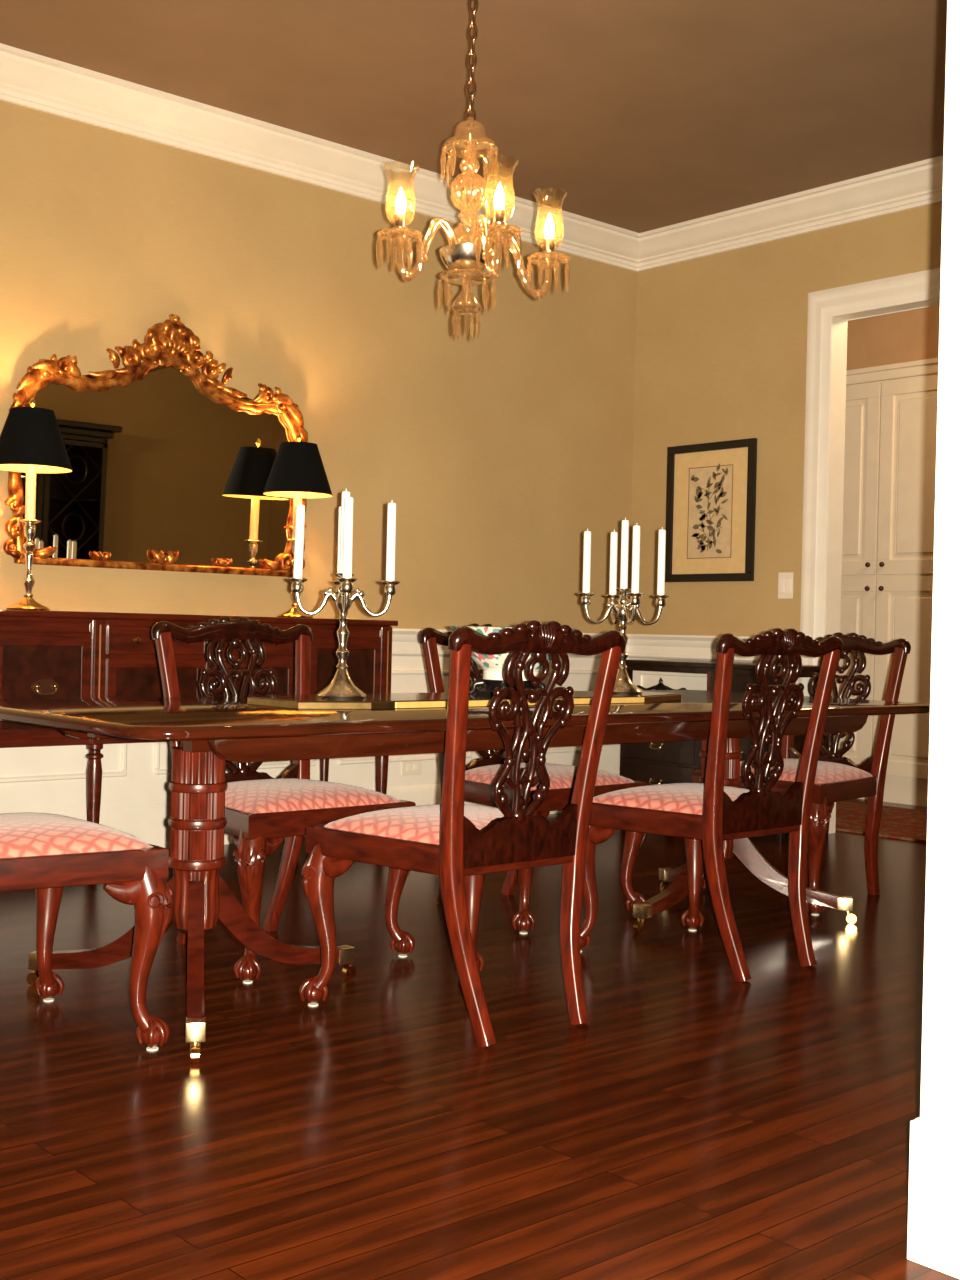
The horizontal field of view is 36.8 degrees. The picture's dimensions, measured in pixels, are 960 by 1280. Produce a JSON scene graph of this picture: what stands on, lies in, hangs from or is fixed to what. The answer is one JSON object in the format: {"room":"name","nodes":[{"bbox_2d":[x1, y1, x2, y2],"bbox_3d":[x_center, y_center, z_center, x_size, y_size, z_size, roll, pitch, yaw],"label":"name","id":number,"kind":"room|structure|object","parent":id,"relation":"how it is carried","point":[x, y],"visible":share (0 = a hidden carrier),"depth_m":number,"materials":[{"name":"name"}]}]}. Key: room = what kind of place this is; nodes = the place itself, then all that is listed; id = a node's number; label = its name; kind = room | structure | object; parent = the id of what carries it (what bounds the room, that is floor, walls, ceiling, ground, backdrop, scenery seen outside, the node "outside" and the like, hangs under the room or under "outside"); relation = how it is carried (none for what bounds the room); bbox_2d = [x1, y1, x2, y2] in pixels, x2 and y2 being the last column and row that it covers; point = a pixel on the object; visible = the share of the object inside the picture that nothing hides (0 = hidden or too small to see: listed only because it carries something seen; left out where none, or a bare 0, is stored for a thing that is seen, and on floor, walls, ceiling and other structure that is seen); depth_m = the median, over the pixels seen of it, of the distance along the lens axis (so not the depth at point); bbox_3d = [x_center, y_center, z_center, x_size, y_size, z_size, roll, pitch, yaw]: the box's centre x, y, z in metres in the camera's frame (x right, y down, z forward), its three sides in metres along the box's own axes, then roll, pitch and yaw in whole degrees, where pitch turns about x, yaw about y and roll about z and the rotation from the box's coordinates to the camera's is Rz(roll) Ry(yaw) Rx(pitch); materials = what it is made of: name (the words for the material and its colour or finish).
{"room":"dining room","nodes":[
{"label":"dining room","id":0,"kind":"room"},
{"bbox_2d":[0,100,636,633],"bbox_3d":[-1.466,-0.677,6.046,6.255,3.120,0.150,1,0,-42],"label":"wall","id":1,"kind":"structure","parent":0,"point":[496,453],"depth_m":6.71,"materials":[{"name":"beige paint"}]},
{"bbox_2d":[3,314,307,576],"bbox_3d":[-1.292,-0.819,5.991,1.379,1.063,0.094,1,0,-40],"label":"wall mirror","id":2,"kind":"object","parent":1,"relation":"attached to","point":[171,464],"visible":0.84,"depth_m":5.98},
{"bbox_2d":[21,365,292,569],"bbox_3d":[-1.312,-0.740,6.012,1.300,0.855,0.012,1,2,-40],"label":"mirror glass","id":3,"kind":"object","parent":2,"relation":"attached to","point":[158,461],"depth_m":6.00,"materials":[{"name":"clear mirror"}]},
{"bbox_2d":[0,670,707,782],"bbox_3d":[-0.995,0.356,5.682,5.764,0.440,1.047,1,0,-42],"label":"trim","id":4,"kind":"structure","parent":1,"relation":"attached to","point":[157,771],"depth_m":6.68,"materials":[{"name":"paint"}]},
{"bbox_2d":[0,656,798,813],"bbox_3d":[-0.026,0.435,4.428,5.990,0.680,4.223,1,0,-42],"label":"wainscoting","id":5,"kind":"structure","parent":1,"relation":"attached to","point":[140,786],"depth_m":6.04,"materials":[{"name":"paint"}]},
{"bbox_2d":[401,761,420,774],"bbox_3d":[-0.330,0.615,6.970,0.120,0.072,0.008,1,0,-42],"label":"wall outlet","id":6,"kind":"object","parent":1,"relation":"attached to","point":[408,767],"visible":1,"depth_m":6.97,"materials":[{"name":"plastic"}]},
{"bbox_2d":[406,764,410,770],"bbox_3d":[-0.345,0.615,6.953,0.026,0.032,0.004,1,0,-42],"label":"socket","id":7,"kind":"object","parent":6,"relation":"attached to","point":[408,766],"depth_m":6.95,"materials":[{"name":"paint"}]},
{"bbox_2d":[413,764,417,770],"bbox_3d":[-0.312,0.616,6.983,0.026,0.032,0.004,1,0,-42],"label":"socket","id":8,"kind":"object","parent":6,"relation":"attached to","point":[415,766],"depth_m":6.98,"materials":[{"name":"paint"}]},
{"bbox_2d":[0,43,943,271],"bbox_3d":[0.032,-2.115,4.414,5.990,0.159,4.223,1,0,-42],"label":"trim","id":9,"kind":"structure","parent":1,"relation":"attached to","point":[28,79],"depth_m":6.64,"materials":[{"name":"paint"}]},
{"bbox_2d":[392,628,780,663],"bbox_3d":[-0.017,0.035,4.426,5.990,0.136,4.223,1,0,-42],"label":"trim","id":10,"kind":"structure","parent":1,"relation":"attached to","point":[405,642],"depth_m":7.61,"materials":[{"name":"paint"}]},
{"bbox_2d":[0,0,946,232],"bbox_3d":[1.192,-2.214,3.674,9.800,0.100,8.400,1,0,-42],"label":"ceiling","id":11,"kind":"structure","parent":0,"point":[648,115],"depth_m":5.63,"materials":[{"name":"paint"}]},
{"bbox_2d":[376,0,570,341],"bbox_3d":[0.035,-1.534,4.184,0.602,1.317,0.366,1,0,-42],"label":"crystal chandelier","id":12,"kind":"object","parent":11,"relation":"hanging from","point":[468,264],"visible":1,"depth_m":4.18,"materials":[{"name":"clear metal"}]},
{"bbox_2d":[0,799,959,1279],"bbox_3d":[1.119,1.005,3.692,9.800,0.100,8.400,1,0,-42],"label":"floor","id":13,"kind":"structure","parent":0,"point":[702,1123],"depth_m":2.94,"materials":[{"name":"brown wood"}]},
{"bbox_2d":[0,812,172,1050],"bbox_3d":[-1.086,0.421,3.253,0.602,0.989,0.625,1,0,-42],"label":"dining chair","id":14,"kind":"object","parent":13,"relation":"on","point":[46,853],"visible":1,"depth_m":3.19,"materials":[{"name":"brown wood"}]},
{"bbox_2d":[0,812,152,857],"bbox_3d":[-1.066,0.442,3.272,0.472,0.072,0.520,1,0,-42],"label":"seat cushion","id":15,"kind":"object","parent":14,"relation":"on","point":[26,834],"depth_m":3.16,"materials":[{"name":"pink fabric"}]},
{"bbox_2d":[0,609,397,823],"bbox_3d":[-1.231,0.394,5.824,1.890,0.992,0.513,1,0,-42],"label":"sideboard","id":16,"kind":"object","parent":13,"relation":"on","point":[44,654],"visible":0.4,"depth_m":5.41,"materials":[{"name":"brown wood"}]},
{"bbox_2d":[0,397,72,610],"bbox_3d":[-1.687,-0.510,5.410,0.300,0.800,0.300,1,0,-42],"label":"lamp","id":17,"kind":"object","parent":16,"relation":"on","point":[31,440],"visible":0.94,"depth_m":5.34,"materials":[{"name":"black fabric"}]},
{"bbox_2d":[18,519,41,597],"bbox_3d":[-1.691,-0.304,5.411,0.084,0.292,0.084,1,0,-42],"label":"candlestick","id":18,"kind":"object","parent":17,"relation":"on","point":[29,527],"depth_m":5.40,"materials":[{"name":"silver metal"}]},
{"bbox_2d":[263,433,332,617],"bbox_3d":[-0.789,-0.494,6.226,0.300,0.800,0.300,1,0,-42],"label":"lamp","id":19,"kind":"object","parent":16,"relation":"on","point":[297,472],"visible":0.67,"depth_m":6.14,"materials":[{"name":"black fabric"}]},
{"bbox_2d":[288,539,305,606],"bbox_3d":[-0.794,-0.288,6.227,0.084,0.292,0.084,1,0,-42],"label":"candlestick","id":20,"kind":"object","parent":19,"relation":"on","point":[294,604],"depth_m":6.21,"materials":[{"name":"silver metal"}]},
{"bbox_2d":[151,616,415,983],"bbox_3d":[-0.580,0.427,4.216,0.625,0.989,0.602,1,0,-42],"label":"dining chair","id":21,"kind":"object","parent":13,"relation":"on","point":[261,809],"visible":0.66,"depth_m":4.20,"materials":[{"name":"brown wood"}]},
{"bbox_2d":[225,778,399,812],"bbox_3d":[-0.562,0.448,4.195,0.520,0.072,0.472,1,0,-42],"label":"seat cushion","id":22,"kind":"object","parent":21,"relation":"on","point":[242,795],"depth_m":4.05,"materials":[{"name":"pink fabric"}]},
{"bbox_2d":[299,620,625,1046],"bbox_3d":[-0.044,0.443,3.620,0.625,0.989,0.602,1,0,-42],"label":"dining chair","id":23,"kind":"object","parent":13,"relation":"on","point":[458,842],"visible":1,"depth_m":3.46,"materials":[{"name":"brown wood"}]},
{"bbox_2d":[324,804,503,843],"bbox_3d":[-0.063,0.463,3.640,0.520,0.072,0.472,1,0,-42],"label":"seat cushion","id":24,"kind":"object","parent":23,"relation":"on","point":[424,824],"depth_m":3.50,"materials":[{"name":"pink fabric"}]},
{"bbox_2d":[0,690,929,1062],"bbox_3d":[0.078,0.557,4.308,2.990,0.742,1.100,1,0,-42],"label":"dining table","id":25,"kind":"object","parent":13,"relation":"on","point":[211,731],"visible":0.75,"depth_m":3.57,"materials":[{"name":"brown wood"}]},
{"bbox_2d":[247,691,680,709],"bbox_3d":[0.033,0.174,4.284,1.540,0.022,0.382,1,0,-42],"label":"plateau","id":26,"kind":"object","parent":25,"relation":"on","point":[372,701],"visible":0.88,"depth_m":3.90,"materials":[{"name":"gold metal"}]},
{"bbox_2d":[287,573,399,698],"bbox_3d":[-0.371,-0.012,3.902,0.232,0.337,0.232,2,0,36],"label":"candelabrum","id":27,"kind":"object","parent":26,"relation":"on","point":[341,686],"visible":0.98,"depth_m":3.89,"materials":[{"name":"silver metal"}]},
{"bbox_2d":[287,578,307,592],"bbox_3d":[-0.491,-0.146,3.882,0.056,0.040,0.056,1,0,-42],"label":"socket","id":28,"kind":"object","parent":27,"relation":"attached to","point":[297,586],"depth_m":3.87,"materials":[{"name":"silver metal"}]},
{"bbox_2d":[293,505,304,577],"bbox_3d":[-0.486,-0.262,3.881,0.025,0.220,0.025,2,0,-42],"label":"candle","id":29,"kind":"object","parent":27,"relation":"on","point":[300,509],"visible":1,"depth_m":3.87,"materials":[{"name":"white wax"}]},
{"bbox_2d":[332,581,339,593],"bbox_3d":[-0.388,-0.144,4.025,0.056,0.040,0.056,1,0,-42],"label":"socket","id":30,"kind":"object","parent":27,"relation":"attached to","point":[336,583],"depth_m":4.01,"materials":[{"name":"silver metal"}]},
{"bbox_2d":[337,507,340,580],"bbox_3d":[-0.385,-0.266,4.024,0.025,0.230,0.025,1,0,-42],"label":"candle","id":31,"kind":"object","parent":27,"relation":"on","point":[339,513],"visible":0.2,"depth_m":4.01,"materials":[{"name":"white wax"}]},
{"bbox_2d":[334,573,353,577],"bbox_3d":[-0.367,-0.171,3.901,0.054,0.019,0.054,1,0,-42],"label":"socket","id":32,"kind":"object","parent":27,"relation":"attached to","point":[340,575],"depth_m":3.88,"materials":[{"name":"silver metal"}]},
{"bbox_2d":[340,489,349,572],"bbox_3d":[-0.365,-0.287,3.900,0.025,0.244,0.025,1,0,-42],"label":"candle","id":33,"kind":"object","parent":27,"relation":"on","point":[344,494],"visible":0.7,"depth_m":3.89,"materials":[{"name":"white wax"}]},
{"bbox_2d":[337,578,357,592],"bbox_3d":[-0.348,-0.142,3.778,0.056,0.040,0.056,1,0,-42],"label":"socket","id":34,"kind":"object","parent":27,"relation":"attached to","point":[347,583],"depth_m":3.76,"materials":[{"name":"silver metal"}]},
{"bbox_2d":[343,494,352,577],"bbox_3d":[-0.346,-0.265,3.777,0.025,0.234,0.025,1,0,-42],"label":"candle","id":35,"kind":"object","parent":27,"relation":"on","point":[348,501],"visible":1,"depth_m":3.77,"materials":[{"name":"white wax"}]},
{"bbox_2d":[380,581,399,594],"bbox_3d":[-0.245,-0.141,3.921,0.056,0.040,0.056,1,0,-42],"label":"socket","id":36,"kind":"object","parent":27,"relation":"attached to","point":[389,588],"depth_m":3.91,"materials":[{"name":"silver metal"}]},
{"bbox_2d":[386,503,395,580],"bbox_3d":[-0.242,-0.264,3.920,0.025,0.234,0.025,1,0,-42],"label":"candle","id":37,"kind":"object","parent":27,"relation":"on","point":[391,507],"visible":1,"depth_m":3.91,"materials":[{"name":"white wax"}]},
{"bbox_2d":[470,679,545,696],"bbox_3d":[0.099,0.142,4.343,0.233,0.047,0.239,1,0,-42],"label":"stand","id":38,"kind":"object","parent":26,"relation":"on","point":[487,689],"visible":0.53,"depth_m":4.28,"materials":[{"name":"black wood"}]},
{"bbox_2d":[448,626,574,680],"bbox_3d":[0.095,0.040,4.337,0.392,0.157,0.392,1,0,-42],"label":"porcelain bowl","id":39,"kind":"object","parent":38,"relation":"on","point":[493,666],"visible":0.39,"depth_m":4.25,"materials":[{"name":"white ceramic"}]},
{"bbox_2d":[578,588,668,693],"bbox_3d":[0.460,0.003,4.653,0.232,0.337,0.232,2,0,34],"label":"candelabrum","id":40,"kind":"object","parent":26,"relation":"on","point":[623,606],"visible":0.97,"depth_m":4.63,"materials":[{"name":"silver metal"}]},
{"bbox_2d":[578,593,593,604],"bbox_3d":[0.340,-0.131,4.628,0.056,0.040,0.056,1,0,-44],"label":"socket","id":41,"kind":"object","parent":40,"relation":"attached to","point":[586,597],"depth_m":4.61,"materials":[{"name":"silver metal"}]},
{"bbox_2d":[582,529,590,592],"bbox_3d":[0.343,-0.247,4.628,0.025,0.220,0.025,1,0,-42],"label":"candle","id":42,"kind":"object","parent":40,"relation":"on","point":[587,534],"visible":1,"depth_m":4.62,"materials":[{"name":"white wax"}]},
{"bbox_2d":[604,594,619,603],"bbox_3d":[0.439,-0.130,4.775,0.056,0.040,0.056,1,0,-44],"label":"socket","id":43,"kind":"object","parent":40,"relation":"attached to","point":[610,597],"depth_m":4.76,"materials":[{"name":"silver metal"}]},
{"bbox_2d":[609,529,617,594],"bbox_3d":[0.442,-0.251,4.774,0.025,0.230,0.025,1,0,-42],"label":"candle","id":44,"kind":"object","parent":40,"relation":"on","point":[614,535],"visible":1,"depth_m":4.76,"materials":[{"name":"white wax"}]},
{"bbox_2d":[615,588,630,594],"bbox_3d":[0.464,-0.156,4.652,0.054,0.019,0.054,1,0,-44],"label":"socket","id":45,"kind":"object","parent":40,"relation":"attached to","point":[622,591],"depth_m":4.64,"materials":[{"name":"silver metal"}]},
{"bbox_2d":[620,518,628,588],"bbox_3d":[0.466,-0.273,4.651,0.025,0.244,0.025,1,0,-42],"label":"candle","id":46,"kind":"object","parent":40,"relation":"on","point":[625,523],"visible":0.98,"depth_m":4.64,"materials":[{"name":"white wax"}]},
{"bbox_2d":[627,593,643,604],"bbox_3d":[0.487,-0.127,4.529,0.056,0.040,0.056,1,0,-44],"label":"socket","id":47,"kind":"object","parent":40,"relation":"attached to","point":[634,597],"depth_m":4.51,"materials":[{"name":"silver metal"}]},
{"bbox_2d":[631,525,640,592],"bbox_3d":[0.490,-0.250,4.529,0.025,0.234,0.025,1,0,-42],"label":"candle","id":48,"kind":"object","parent":40,"relation":"on","point":[636,529],"visible":1,"depth_m":4.52,"materials":[{"name":"white wax"}]},
{"bbox_2d":[652,595,668,606],"bbox_3d":[0.586,-0.126,4.676,0.056,0.040,0.056,1,0,-44],"label":"socket","id":49,"kind":"object","parent":40,"relation":"attached to","point":[660,599],"depth_m":4.66,"materials":[{"name":"silver metal"}]},
{"bbox_2d":[657,527,665,594],"bbox_3d":[0.589,-0.249,4.675,0.025,0.234,0.025,1,0,-42],"label":"candle","id":50,"kind":"object","parent":40,"relation":"on","point":[662,533],"visible":1,"depth_m":4.67,"materials":[{"name":"white wax"}]},
{"bbox_2d":[419,623,647,933],"bbox_3d":[0.179,0.440,4.929,0.625,0.989,0.602,1,0,-42],"label":"dining chair","id":51,"kind":"object","parent":13,"relation":"on","point":[481,774],"visible":0.22,"depth_m":4.86,"materials":[{"name":"brown wood"}]},
{"bbox_2d":[465,763,633,789],"bbox_3d":[0.197,0.462,4.908,0.520,0.072,0.472,1,0,-42],"label":"seat cushion","id":52,"kind":"object","parent":51,"relation":"on","point":[478,776],"depth_m":4.80,"materials":[{"name":"pink fabric"}]},
{"bbox_2d":[580,628,843,981],"bbox_3d":[0.669,0.455,4.302,0.625,0.989,0.602,1,0,-42],"label":"dining chair","id":53,"kind":"object","parent":13,"relation":"on","point":[707,814],"visible":0.88,"depth_m":4.14,"materials":[{"name":"brown wood"}]},
{"bbox_2d":[593,783,749,814],"bbox_3d":[0.650,0.475,4.323,0.520,0.072,0.472,1,0,-42],"label":"seat cushion","id":54,"kind":"object","parent":53,"relation":"on","point":[673,798],"depth_m":4.18,"materials":[{"name":"pink fabric"}]},
{"bbox_2d":[620,659,837,843],"bbox_3d":[1.202,0.525,7.162,0.442,0.826,1.060,1,0,-42],"label":"server","id":55,"kind":"object","parent":13,"relation":"on","point":[652,763],"visible":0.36,"depth_m":7.13,"materials":[{"name":"brown wood"}]},
{"bbox_2d":[692,632,910,914],"bbox_3d":[1.184,0.461,5.346,0.602,0.989,0.625,1,0,-42],"label":"dining chair","id":56,"kind":"object","parent":13,"relation":"on","point":[838,778],"visible":0.58,"depth_m":5.32,"materials":[{"name":"brown wood"}]},
{"bbox_2d":[740,758,871,782],"bbox_3d":[1.163,0.481,5.328,0.472,0.072,0.520,1,0,-42],"label":"seat cushion","id":57,"kind":"object","parent":56,"relation":"on","point":[829,770],"depth_m":5.20,"materials":[{"name":"pink fabric"}]},
{"bbox_2d":[835,801,927,842],"bbox_3d":[2.538,0.962,7.155,1.080,0.011,3.500,1,0,-42],"label":"rug","id":58,"kind":"object","parent":13,"relation":"on","point":[896,822],"visible":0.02,"depth_m":7.51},
{"bbox_2d":[838,357,938,806],"bbox_3d":[2.575,-0.331,8.606,0.433,2.585,2.630,1,0,-42],"label":"tall cabinet","id":59,"kind":"object","parent":13,"relation":"on","point":[891,410],"visible":0.37,"depth_m":8.50,"materials":[{"name":"paint"}]},
{"bbox_2d":[629,202,941,636],"bbox_3d":[2.354,-0.592,6.366,0.115,3.120,4.443,1,0,-42],"label":"wall","id":60,"kind":"structure","parent":0,"point":[721,338],"depth_m":7.41,"materials":[{"name":"beige paint"}]},
{"bbox_2d":[665,438,756,581],"bbox_3d":[1.202,-0.669,7.556,0.026,0.728,0.584,1,0,-42],"label":"framed print","id":61,"kind":"object","parent":60,"relation":"attached to","point":[711,487],"visible":0.99,"depth_m":7.55,"materials":[{"name":"paper"}]},
{"bbox_2d":[778,572,793,598],"bbox_3d":[1.525,-0.272,7.198,0.010,0.132,0.090,1,0,-42],"label":"light switch","id":62,"kind":"object","parent":60,"relation":"attached to","point":[785,579],"visible":1,"depth_m":7.20,"materials":[{"name":"plastic"}]},
{"bbox_2d":[799,267,940,833],"bbox_3d":[2.210,-0.364,6.523,0.167,2.657,1.710,1,0,-42],"label":"door frame","id":63,"kind":"structure","parent":60,"relation":"in","point":[830,311],"depth_m":7.04,"materials":[{"name":"paint"}]},
{"bbox_2d":[846,305,939,369],"bbox_3d":[3.390,-0.578,8.139,0.100,3.120,4.700,1,0,-42],"label":"wall","id":64,"kind":"structure","parent":0,"point":[911,335],"depth_m":9.00,"materials":[{"name":"paint"}]},
{"bbox_3d":[2.250,-0.578,3.442,3.920,3.120,0.206,1,0,-42],"label":"wall","id":65,"kind":"structure","parent":0,"visible":0},
{"bbox_2d":[35,772,959,1278],"bbox_3d":[0.041,0.820,4.344,5.990,0.214,4.453,1,0,-42],"label":"baseboard","id":66,"kind":"structure","parent":65,"relation":"attached to","point":[933,1236],"depth_m":2.20,"materials":[{"name":"paint"}]},
{"bbox_2d":[920,0,959,1131],"bbox_3d":[0.784,-0.604,2.135,0.010,3.120,0.217,1,0,-42],"label":"door frame","id":67,"kind":"structure","parent":65,"relation":"in","point":[940,1063],"depth_m":2.20,"materials":[{"name":"paint"}]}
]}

